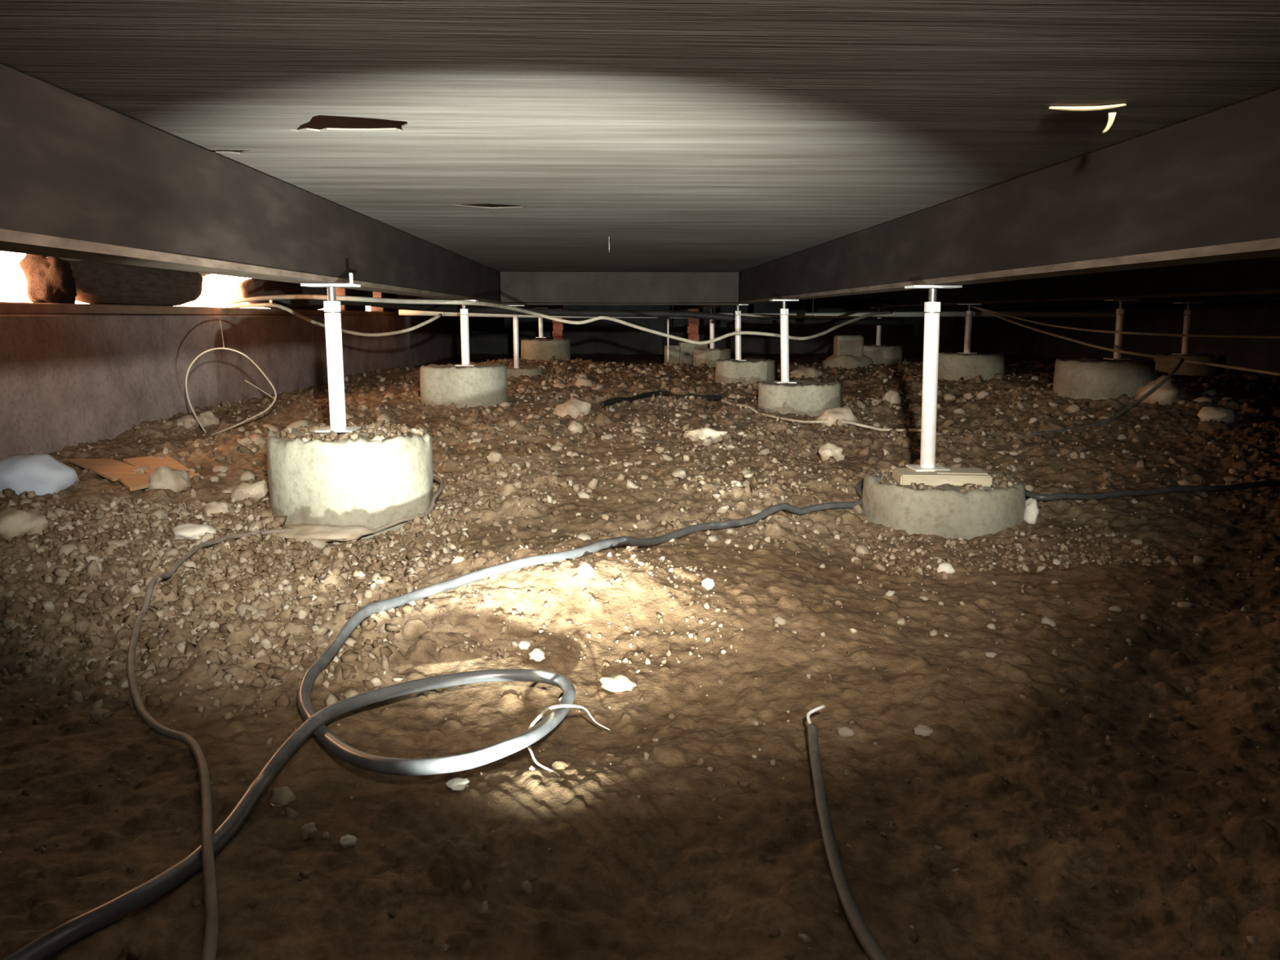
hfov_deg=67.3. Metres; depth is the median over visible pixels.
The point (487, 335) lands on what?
wall
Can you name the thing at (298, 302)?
cable
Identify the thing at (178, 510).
clod
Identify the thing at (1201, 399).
clod
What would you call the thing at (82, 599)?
clod
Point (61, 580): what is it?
clod
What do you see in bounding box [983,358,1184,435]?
cable
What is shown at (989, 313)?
overhead wire
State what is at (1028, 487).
clod
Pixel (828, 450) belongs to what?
clod
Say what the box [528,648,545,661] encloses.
pebble
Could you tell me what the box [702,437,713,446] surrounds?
clod
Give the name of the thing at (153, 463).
board
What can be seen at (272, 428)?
clod
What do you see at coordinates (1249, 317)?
wall
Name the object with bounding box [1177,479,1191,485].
clod
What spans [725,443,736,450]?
clod
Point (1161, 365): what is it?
concrete pad
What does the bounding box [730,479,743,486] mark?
clod
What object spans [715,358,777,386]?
concrete pad
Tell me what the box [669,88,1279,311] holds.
beam
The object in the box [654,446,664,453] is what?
clod
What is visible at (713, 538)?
clod
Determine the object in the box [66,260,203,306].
rock
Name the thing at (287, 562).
clod
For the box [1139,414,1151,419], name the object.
clod
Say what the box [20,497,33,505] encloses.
clod
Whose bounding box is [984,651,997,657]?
clod
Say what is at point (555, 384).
clod
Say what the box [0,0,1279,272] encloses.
ceiling
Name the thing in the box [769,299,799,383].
post
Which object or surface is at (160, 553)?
clod
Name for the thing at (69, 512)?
clod
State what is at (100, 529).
clod
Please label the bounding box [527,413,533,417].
clod
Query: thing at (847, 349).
block stack
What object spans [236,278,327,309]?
roll
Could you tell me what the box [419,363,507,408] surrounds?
concrete pad
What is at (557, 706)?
wire
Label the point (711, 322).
post
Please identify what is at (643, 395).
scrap
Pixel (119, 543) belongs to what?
clod
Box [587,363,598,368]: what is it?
clod
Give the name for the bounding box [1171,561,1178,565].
clod
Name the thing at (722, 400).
ground wire
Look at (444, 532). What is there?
clod
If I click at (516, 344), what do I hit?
post
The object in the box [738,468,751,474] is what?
clod
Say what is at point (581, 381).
clod
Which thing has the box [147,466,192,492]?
stone
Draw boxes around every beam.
[0,63,557,308]
[500,271,738,305]
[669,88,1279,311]
[781,256,1279,311]
[844,293,1279,311]
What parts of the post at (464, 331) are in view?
threaded rod, plate, head plate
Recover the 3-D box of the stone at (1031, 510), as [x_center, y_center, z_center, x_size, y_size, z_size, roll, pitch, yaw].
[1.220,0.102,2.998,0.044,0.092,0.080,1,10,4]
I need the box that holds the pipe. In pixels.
[398,298,1129,318]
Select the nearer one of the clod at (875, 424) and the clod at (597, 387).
the clod at (875, 424)
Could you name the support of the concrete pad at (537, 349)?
on the floor
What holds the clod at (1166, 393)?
on the floor
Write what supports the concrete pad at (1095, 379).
on the floor
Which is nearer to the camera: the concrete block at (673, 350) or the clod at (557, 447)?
the clod at (557, 447)
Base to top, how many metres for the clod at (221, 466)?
0.038 m
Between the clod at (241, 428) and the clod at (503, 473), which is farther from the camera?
the clod at (241, 428)
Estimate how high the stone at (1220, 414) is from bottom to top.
0.084 m
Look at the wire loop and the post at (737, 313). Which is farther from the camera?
the post at (737, 313)
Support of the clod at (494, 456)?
on the floor
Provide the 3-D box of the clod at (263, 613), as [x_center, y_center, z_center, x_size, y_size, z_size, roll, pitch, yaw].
[-0.766,0.274,1.938,0.024,0.015,0.026,-4,11,-24]
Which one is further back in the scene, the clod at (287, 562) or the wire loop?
the wire loop
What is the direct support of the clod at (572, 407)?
on the floor
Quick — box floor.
[0,351,1279,959]
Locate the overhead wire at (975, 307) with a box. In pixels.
[971,306,1279,338]
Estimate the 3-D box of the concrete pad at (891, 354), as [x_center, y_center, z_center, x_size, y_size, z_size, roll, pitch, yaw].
[2.459,-1.250,9.919,0.474,0.288,0.476,0,10,1]
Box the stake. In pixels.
[667,319,669,360]
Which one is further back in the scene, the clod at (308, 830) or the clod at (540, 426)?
the clod at (540, 426)
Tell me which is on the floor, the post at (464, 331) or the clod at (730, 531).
the clod at (730, 531)
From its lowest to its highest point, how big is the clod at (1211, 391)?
0.065 m
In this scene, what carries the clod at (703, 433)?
on the floor
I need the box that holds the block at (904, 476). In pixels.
[892,466,992,487]
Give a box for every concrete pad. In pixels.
[266,422,433,539]
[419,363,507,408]
[506,366,542,377]
[520,338,570,361]
[693,348,731,367]
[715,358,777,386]
[757,379,840,416]
[861,466,1025,539]
[862,344,902,364]
[937,351,1004,381]
[1053,356,1155,400]
[1153,352,1226,376]
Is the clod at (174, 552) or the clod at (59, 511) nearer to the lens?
the clod at (174, 552)
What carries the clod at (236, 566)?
on the floor
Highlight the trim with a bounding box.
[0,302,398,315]
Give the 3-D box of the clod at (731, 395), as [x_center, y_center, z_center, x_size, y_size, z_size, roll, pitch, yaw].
[0.589,-0.528,6.142,0.057,0.050,0.065,-7,12,-34]
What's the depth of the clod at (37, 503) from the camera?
2.97 m
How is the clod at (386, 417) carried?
on the floor
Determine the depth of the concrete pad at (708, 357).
9.59 m
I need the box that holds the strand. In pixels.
[244,380,274,398]
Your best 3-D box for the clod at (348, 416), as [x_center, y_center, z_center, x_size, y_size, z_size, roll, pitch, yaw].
[-1.515,-0.326,4.982,0.053,0.037,0.049,-4,11,-24]
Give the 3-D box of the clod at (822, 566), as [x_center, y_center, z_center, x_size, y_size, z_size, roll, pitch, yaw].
[0.468,0.223,2.465,0.016,0.015,0.020,3,10,15]
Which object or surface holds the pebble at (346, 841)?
on the floor
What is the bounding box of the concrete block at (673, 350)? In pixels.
[664,345,679,364]
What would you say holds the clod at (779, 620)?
on the floor
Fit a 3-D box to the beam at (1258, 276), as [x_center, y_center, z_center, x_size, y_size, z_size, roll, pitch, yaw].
[2.634,-1.450,7.251,0.124,0.234,16.900,0,10,-2]
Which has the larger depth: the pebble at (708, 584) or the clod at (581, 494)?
the clod at (581, 494)
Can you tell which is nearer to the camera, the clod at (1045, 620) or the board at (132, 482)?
the clod at (1045, 620)
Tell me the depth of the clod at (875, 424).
4.81 m
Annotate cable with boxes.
[4,479,1279,959]
[126,473,444,959]
[221,302,442,336]
[269,295,903,325]
[806,704,888,959]
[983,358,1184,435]
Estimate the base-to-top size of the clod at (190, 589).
0.022 m
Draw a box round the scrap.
[599,390,721,407]
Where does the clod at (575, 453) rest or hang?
on the floor
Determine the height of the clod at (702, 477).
0.031 m
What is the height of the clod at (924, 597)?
0.013 m
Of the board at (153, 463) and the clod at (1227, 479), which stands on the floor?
the clod at (1227, 479)
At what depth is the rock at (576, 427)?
4.33 m
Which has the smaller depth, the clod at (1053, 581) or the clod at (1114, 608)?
the clod at (1114, 608)
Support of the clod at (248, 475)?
on the floor
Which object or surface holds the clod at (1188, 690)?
on the floor
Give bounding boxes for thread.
[219,316,224,347]
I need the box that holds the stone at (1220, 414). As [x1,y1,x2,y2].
[1196,406,1236,423]
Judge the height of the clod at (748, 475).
0.021 m
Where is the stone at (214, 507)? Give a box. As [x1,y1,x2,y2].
[203,501,229,517]
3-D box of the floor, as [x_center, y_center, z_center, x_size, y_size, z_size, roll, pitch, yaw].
[1.735,-0.731,7.368,8.880,0.330,17.150,0,10,-2]
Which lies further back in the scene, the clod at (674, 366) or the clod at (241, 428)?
the clod at (674, 366)
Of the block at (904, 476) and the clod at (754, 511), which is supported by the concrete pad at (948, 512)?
the block at (904, 476)
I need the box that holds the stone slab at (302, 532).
[276,523,373,542]
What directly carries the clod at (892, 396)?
on the floor
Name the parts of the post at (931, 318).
plate, threaded rod, head plate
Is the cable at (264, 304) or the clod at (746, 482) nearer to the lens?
the clod at (746, 482)
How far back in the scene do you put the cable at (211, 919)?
1.39 m
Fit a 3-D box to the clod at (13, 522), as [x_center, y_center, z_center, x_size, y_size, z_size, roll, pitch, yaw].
[-1.651,0.123,2.554,0.140,0.095,0.124,-5,11,-27]
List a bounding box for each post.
[300,272,360,432]
[453,299,478,366]
[508,305,524,368]
[535,307,547,337]
[703,306,719,349]
[730,304,748,360]
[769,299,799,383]
[871,307,887,346]
[904,284,962,471]
[956,303,982,353]
[1103,299,1139,359]
[1172,302,1204,355]
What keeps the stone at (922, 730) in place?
on the floor
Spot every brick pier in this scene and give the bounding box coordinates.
[552,308,564,338]
[678,308,707,364]
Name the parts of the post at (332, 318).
head plate, threaded rod, plate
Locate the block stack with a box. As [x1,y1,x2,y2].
[822,335,873,368]
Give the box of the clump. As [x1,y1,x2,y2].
[18,253,76,303]
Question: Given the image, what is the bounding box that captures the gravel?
[0,355,1279,959]
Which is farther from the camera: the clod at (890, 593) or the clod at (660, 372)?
the clod at (660, 372)
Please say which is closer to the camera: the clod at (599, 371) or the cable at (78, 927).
the cable at (78, 927)
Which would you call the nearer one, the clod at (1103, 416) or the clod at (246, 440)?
the clod at (246, 440)
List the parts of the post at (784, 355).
threaded rod, head plate, plate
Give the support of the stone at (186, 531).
on the gravel
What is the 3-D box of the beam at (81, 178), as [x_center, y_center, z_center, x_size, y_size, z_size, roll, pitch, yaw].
[-1.110,-1.429,7.128,0.124,0.234,16.900,0,10,-2]
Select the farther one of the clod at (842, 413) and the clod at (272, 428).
the clod at (842, 413)
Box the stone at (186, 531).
[169,523,216,540]
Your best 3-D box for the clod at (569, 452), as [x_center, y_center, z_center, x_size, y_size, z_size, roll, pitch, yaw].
[-0.284,-0.105,3.865,0.038,0.026,0.035,7,12,34]
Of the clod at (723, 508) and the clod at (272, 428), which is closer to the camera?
the clod at (723, 508)
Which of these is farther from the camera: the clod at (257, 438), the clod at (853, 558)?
the clod at (257, 438)
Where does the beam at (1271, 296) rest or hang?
attached to the ceiling
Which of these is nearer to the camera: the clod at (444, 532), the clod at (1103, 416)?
the clod at (444, 532)
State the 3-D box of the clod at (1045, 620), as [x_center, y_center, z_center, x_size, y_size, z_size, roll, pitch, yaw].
[0.868,0.305,2.042,0.031,0.030,0.035,-3,10,-19]
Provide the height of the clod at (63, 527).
0.015 m
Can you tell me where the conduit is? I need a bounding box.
[226,294,892,344]
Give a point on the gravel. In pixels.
(225, 525)
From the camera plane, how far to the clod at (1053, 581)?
2.36 m
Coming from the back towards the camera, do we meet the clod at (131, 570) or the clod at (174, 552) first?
the clod at (174, 552)
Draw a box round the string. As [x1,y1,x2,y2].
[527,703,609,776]
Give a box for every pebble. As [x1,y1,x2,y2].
[339,834,357,848]
[444,777,469,791]
[516,640,530,649]
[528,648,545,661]
[577,562,594,578]
[701,577,714,591]
[936,562,955,573]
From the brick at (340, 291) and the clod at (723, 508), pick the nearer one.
the clod at (723, 508)
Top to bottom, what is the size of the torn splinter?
0.039 m
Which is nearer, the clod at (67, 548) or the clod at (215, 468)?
the clod at (67, 548)
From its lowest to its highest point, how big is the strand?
0.091 m
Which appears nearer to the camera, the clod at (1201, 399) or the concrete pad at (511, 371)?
the clod at (1201, 399)
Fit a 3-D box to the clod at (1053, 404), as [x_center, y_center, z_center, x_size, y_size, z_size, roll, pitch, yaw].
[2.208,-0.401,5.127,0.056,0.032,0.036,3,10,15]
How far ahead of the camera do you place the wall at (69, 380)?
4.99 m
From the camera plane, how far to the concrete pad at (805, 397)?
5.33 m
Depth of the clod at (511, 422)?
4.53 m
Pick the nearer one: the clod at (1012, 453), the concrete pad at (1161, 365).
the clod at (1012, 453)
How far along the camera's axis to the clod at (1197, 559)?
2.41 m
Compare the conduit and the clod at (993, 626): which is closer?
the clod at (993, 626)
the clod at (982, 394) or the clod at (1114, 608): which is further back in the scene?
the clod at (982, 394)
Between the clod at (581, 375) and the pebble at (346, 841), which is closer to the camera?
the pebble at (346, 841)
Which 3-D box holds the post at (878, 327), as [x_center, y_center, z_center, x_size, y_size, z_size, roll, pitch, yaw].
[2.453,-1.574,9.863,0.150,0.390,0.110,0,10,-2]
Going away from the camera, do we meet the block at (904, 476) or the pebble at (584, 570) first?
the pebble at (584, 570)
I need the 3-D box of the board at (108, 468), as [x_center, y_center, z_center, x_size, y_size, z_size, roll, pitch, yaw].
[-2.011,-0.047,3.642,0.137,0.023,0.576,-9,13,-43]
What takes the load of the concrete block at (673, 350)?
on the floor
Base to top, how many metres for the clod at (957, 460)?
0.027 m
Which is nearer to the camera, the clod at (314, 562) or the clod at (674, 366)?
the clod at (314, 562)
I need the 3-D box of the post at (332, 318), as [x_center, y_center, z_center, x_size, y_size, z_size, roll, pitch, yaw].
[-0.924,-0.384,2.908,0.150,0.471,0.110,0,10,-2]
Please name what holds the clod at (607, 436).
on the floor
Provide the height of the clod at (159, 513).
0.044 m
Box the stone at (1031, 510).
[1023,497,1039,524]
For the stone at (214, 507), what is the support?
on the floor
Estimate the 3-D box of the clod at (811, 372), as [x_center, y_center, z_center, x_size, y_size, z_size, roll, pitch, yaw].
[1.433,-0.902,8.263,0.298,0.145,0.242,0,10,-2]
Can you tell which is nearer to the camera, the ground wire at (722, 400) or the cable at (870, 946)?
the cable at (870, 946)
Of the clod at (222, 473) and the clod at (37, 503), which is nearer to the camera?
the clod at (37, 503)
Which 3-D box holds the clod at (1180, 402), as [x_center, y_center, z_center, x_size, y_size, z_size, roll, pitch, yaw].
[2.835,-0.405,5.032,0.040,0.034,0.048,-3,10,-15]
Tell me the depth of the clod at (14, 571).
2.14 m
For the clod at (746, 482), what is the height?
0.028 m
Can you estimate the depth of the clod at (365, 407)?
5.14 m
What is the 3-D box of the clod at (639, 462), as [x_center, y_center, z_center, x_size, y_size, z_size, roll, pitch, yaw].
[-0.008,-0.064,3.668,0.030,0.022,0.028,-4,10,-22]
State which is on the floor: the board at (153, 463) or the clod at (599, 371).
the clod at (599, 371)
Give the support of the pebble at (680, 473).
on the floor
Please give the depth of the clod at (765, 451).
3.98 m
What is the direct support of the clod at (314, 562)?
on the floor
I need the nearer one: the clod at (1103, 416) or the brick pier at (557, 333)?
the clod at (1103, 416)
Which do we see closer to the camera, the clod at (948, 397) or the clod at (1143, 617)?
the clod at (1143, 617)
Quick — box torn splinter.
[1048,103,1126,133]
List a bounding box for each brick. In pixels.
[335,287,373,297]
[340,305,365,311]
[370,306,397,311]
[373,291,396,298]
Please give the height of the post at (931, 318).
0.584 m
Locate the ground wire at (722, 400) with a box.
[720,399,920,431]
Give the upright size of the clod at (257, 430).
0.030 m
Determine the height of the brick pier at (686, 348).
0.606 m
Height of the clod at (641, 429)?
0.039 m
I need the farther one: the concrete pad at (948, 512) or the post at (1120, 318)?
the post at (1120, 318)
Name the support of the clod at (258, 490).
on the floor
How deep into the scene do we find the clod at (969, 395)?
5.87 m
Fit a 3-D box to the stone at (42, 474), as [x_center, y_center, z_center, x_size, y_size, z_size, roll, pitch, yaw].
[-2.129,-0.003,3.351,0.301,0.174,0.221,1,10,4]
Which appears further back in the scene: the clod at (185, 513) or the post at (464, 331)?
the post at (464, 331)
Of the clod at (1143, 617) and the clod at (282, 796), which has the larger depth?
the clod at (1143, 617)
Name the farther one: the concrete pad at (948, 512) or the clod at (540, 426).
the clod at (540, 426)
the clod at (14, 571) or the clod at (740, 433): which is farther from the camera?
the clod at (740, 433)
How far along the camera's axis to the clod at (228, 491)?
3.13 m
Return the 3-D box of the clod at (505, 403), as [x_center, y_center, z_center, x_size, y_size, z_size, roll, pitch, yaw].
[-0.780,-0.433,5.539,0.070,0.046,0.061,4,10,22]
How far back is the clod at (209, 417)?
4.84 m
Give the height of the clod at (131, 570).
0.019 m
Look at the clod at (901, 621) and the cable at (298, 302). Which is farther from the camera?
the cable at (298, 302)
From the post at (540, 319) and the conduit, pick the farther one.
the post at (540, 319)
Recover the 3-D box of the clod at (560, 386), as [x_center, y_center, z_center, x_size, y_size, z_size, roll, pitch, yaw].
[-0.539,-0.649,6.725,0.082,0.035,0.052,-2,10,-11]
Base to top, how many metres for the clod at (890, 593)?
0.018 m
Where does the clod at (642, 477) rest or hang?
on the floor
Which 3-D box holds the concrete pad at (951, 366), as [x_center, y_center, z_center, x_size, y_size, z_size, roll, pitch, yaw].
[2.460,-0.809,7.253,0.547,0.310,0.547,0,10,-2]
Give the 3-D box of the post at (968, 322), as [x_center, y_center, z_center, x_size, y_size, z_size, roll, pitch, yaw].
[2.459,-1.133,7.198,0.150,0.368,0.110,0,10,-2]
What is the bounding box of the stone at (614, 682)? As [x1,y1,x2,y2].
[599,674,636,692]
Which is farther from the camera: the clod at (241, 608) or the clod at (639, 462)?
the clod at (639, 462)
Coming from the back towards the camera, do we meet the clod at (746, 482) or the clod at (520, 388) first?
the clod at (520, 388)
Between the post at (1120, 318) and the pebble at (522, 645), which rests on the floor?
the pebble at (522, 645)
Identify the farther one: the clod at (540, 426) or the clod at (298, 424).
the clod at (298, 424)
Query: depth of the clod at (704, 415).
4.87 m
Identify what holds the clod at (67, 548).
on the floor
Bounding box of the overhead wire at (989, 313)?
[977,308,1279,376]
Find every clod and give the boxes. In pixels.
[0,508,48,540]
[0,565,17,573]
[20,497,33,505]
[30,501,41,506]
[53,507,66,516]
[55,577,66,584]
[56,543,78,556]
[57,525,67,530]
[65,510,75,514]
[72,596,88,603]
[88,526,104,533]
[106,539,127,546]
[127,567,138,574]
[130,520,142,524]
[132,465,150,473]
[146,508,168,519]
[155,546,169,557]
[164,548,179,557]
[168,508,192,516]
[175,414,208,428]
[180,511,190,516]
[183,586,196,595]
[199,410,219,426]
[209,475,219,481]
[212,465,228,471]
[217,471,227,476]
[218,465,230,470]
[221,488,232,493]
[230,480,269,501]
[231,564,240,571]
[235,603,257,617]
[237,426,245,431]
[238,436,252,444]
[240,471,256,480]
[249,433,266,444]
[253,428,262,434]
[253,610,266,619]
[262,423,279,431]
[266,785,295,806]
[267,558,291,568]
[282,578,289,585]
[286,420,308,428]
[299,822,317,840]
[308,540,327,549]
[311,560,319,565]
[345,413,353,419]
[357,404,368,411]
[376,413,391,422]
[440,529,448,535]
[486,450,503,463]
[495,471,511,477]
[499,400,511,407]
[507,419,517,426]
[515,386,528,391]
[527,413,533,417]
[538,424,546,428]
[550,444,563,451]
[552,397,591,418]
[553,382,566,387]
[557,384,568,388]
[566,450,572,456]
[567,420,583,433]
[568,392,578,397]
[570,451,578,457]
[574,377,594,387]
[576,490,589,498]
[576,533,591,540]
[577,372,587,378]
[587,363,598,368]
[591,385,602,390]
[596,368,605,373]
[600,434,613,439]
[625,545,638,550]
[631,426,646,433]
[633,460,642,465]
[640,474,648,479]
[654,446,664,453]
[657,370,667,374]
[659,376,669,380]
[661,453,672,461]
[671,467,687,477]
[672,364,682,369]
[681,426,727,442]
[693,474,705,480]
[698,413,706,419]
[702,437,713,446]
[706,534,718,542]
[715,504,730,514]
[724,528,734,533]
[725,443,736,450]
[728,393,736,398]
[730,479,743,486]
[737,431,745,435]
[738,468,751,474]
[741,480,750,486]
[743,472,753,478]
[750,508,762,515]
[760,447,770,455]
[773,616,786,624]
[790,366,824,378]
[815,406,859,426]
[817,442,844,461]
[819,563,825,568]
[836,726,854,736]
[849,555,861,562]
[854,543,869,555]
[871,421,879,426]
[881,389,903,404]
[885,590,895,596]
[896,617,906,625]
[918,595,928,599]
[929,629,937,635]
[942,393,955,400]
[952,408,965,414]
[953,457,963,463]
[963,392,973,399]
[976,390,989,399]
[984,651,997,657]
[986,623,995,629]
[1008,450,1018,455]
[1008,463,1017,471]
[1024,484,1033,492]
[1040,616,1056,626]
[1048,401,1058,407]
[1050,579,1058,583]
[1066,404,1079,413]
[1098,415,1109,419]
[1108,605,1121,612]
[1134,375,1181,404]
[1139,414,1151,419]
[1139,613,1149,621]
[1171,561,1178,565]
[1177,400,1185,404]
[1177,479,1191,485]
[1177,601,1193,608]
[1185,687,1194,693]
[1191,396,1213,403]
[1192,555,1206,564]
[1201,388,1218,395]
[1220,396,1233,399]
[1222,476,1239,482]
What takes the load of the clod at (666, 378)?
on the floor
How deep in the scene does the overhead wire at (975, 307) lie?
5.07 m
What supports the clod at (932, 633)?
on the floor
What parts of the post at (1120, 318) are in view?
plate, threaded rod, head plate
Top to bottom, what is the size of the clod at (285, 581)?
0.017 m
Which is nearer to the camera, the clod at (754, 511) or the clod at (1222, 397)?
the clod at (754, 511)
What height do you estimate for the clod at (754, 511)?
0.028 m
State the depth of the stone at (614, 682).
1.72 m
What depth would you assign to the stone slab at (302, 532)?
2.70 m
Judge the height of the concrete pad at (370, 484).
0.372 m
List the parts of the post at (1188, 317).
plate, threaded rod, head plate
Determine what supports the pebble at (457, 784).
on the floor
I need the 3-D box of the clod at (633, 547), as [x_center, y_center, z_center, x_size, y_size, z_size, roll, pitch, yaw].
[-0.020,0.172,2.403,0.028,0.020,0.037,4,10,23]
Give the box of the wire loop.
[185,347,276,435]
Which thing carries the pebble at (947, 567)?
on the floor
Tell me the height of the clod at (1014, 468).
0.033 m
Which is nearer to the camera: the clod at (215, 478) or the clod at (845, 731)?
the clod at (845, 731)
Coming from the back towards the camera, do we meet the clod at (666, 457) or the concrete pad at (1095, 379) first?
the concrete pad at (1095, 379)
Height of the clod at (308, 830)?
0.021 m
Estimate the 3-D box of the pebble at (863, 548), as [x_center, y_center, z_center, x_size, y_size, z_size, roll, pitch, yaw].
[0.616,0.195,2.665,0.038,0.028,0.056,4,10,21]
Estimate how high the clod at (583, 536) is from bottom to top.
0.027 m
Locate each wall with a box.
[0,293,461,460]
[459,301,996,355]
[994,299,1279,371]
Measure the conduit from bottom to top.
0.325 m
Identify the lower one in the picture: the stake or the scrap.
the scrap
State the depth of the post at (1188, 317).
6.43 m
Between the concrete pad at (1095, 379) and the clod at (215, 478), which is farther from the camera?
the concrete pad at (1095, 379)
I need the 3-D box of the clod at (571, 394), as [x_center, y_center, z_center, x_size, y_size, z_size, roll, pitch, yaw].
[-0.396,-0.506,5.778,0.057,0.043,0.055,-2,10,-10]
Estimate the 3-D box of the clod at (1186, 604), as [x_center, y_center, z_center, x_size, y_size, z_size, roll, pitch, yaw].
[1.202,0.276,2.116,0.029,0.018,0.028,-2,10,-13]
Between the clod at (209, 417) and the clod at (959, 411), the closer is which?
the clod at (209, 417)
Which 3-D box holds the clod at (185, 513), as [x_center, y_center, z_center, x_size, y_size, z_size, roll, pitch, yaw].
[-1.315,0.098,2.778,0.018,0.018,0.023,6,11,32]
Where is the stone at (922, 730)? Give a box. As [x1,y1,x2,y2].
[913,724,933,737]
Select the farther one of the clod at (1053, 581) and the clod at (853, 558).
the clod at (853, 558)
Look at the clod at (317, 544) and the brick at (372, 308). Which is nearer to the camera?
the clod at (317, 544)
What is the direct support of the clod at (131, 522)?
on the floor
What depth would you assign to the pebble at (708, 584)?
2.09 m
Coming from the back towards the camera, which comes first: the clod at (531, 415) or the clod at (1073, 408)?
the clod at (1073, 408)
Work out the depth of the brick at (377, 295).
10.28 m
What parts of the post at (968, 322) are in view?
threaded rod, head plate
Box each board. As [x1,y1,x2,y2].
[68,458,142,481]
[115,472,199,491]
[123,454,194,474]
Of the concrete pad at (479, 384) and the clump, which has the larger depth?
the concrete pad at (479, 384)
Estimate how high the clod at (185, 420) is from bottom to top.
0.111 m
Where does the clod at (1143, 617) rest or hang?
on the floor
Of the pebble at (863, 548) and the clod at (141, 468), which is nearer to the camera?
the pebble at (863, 548)

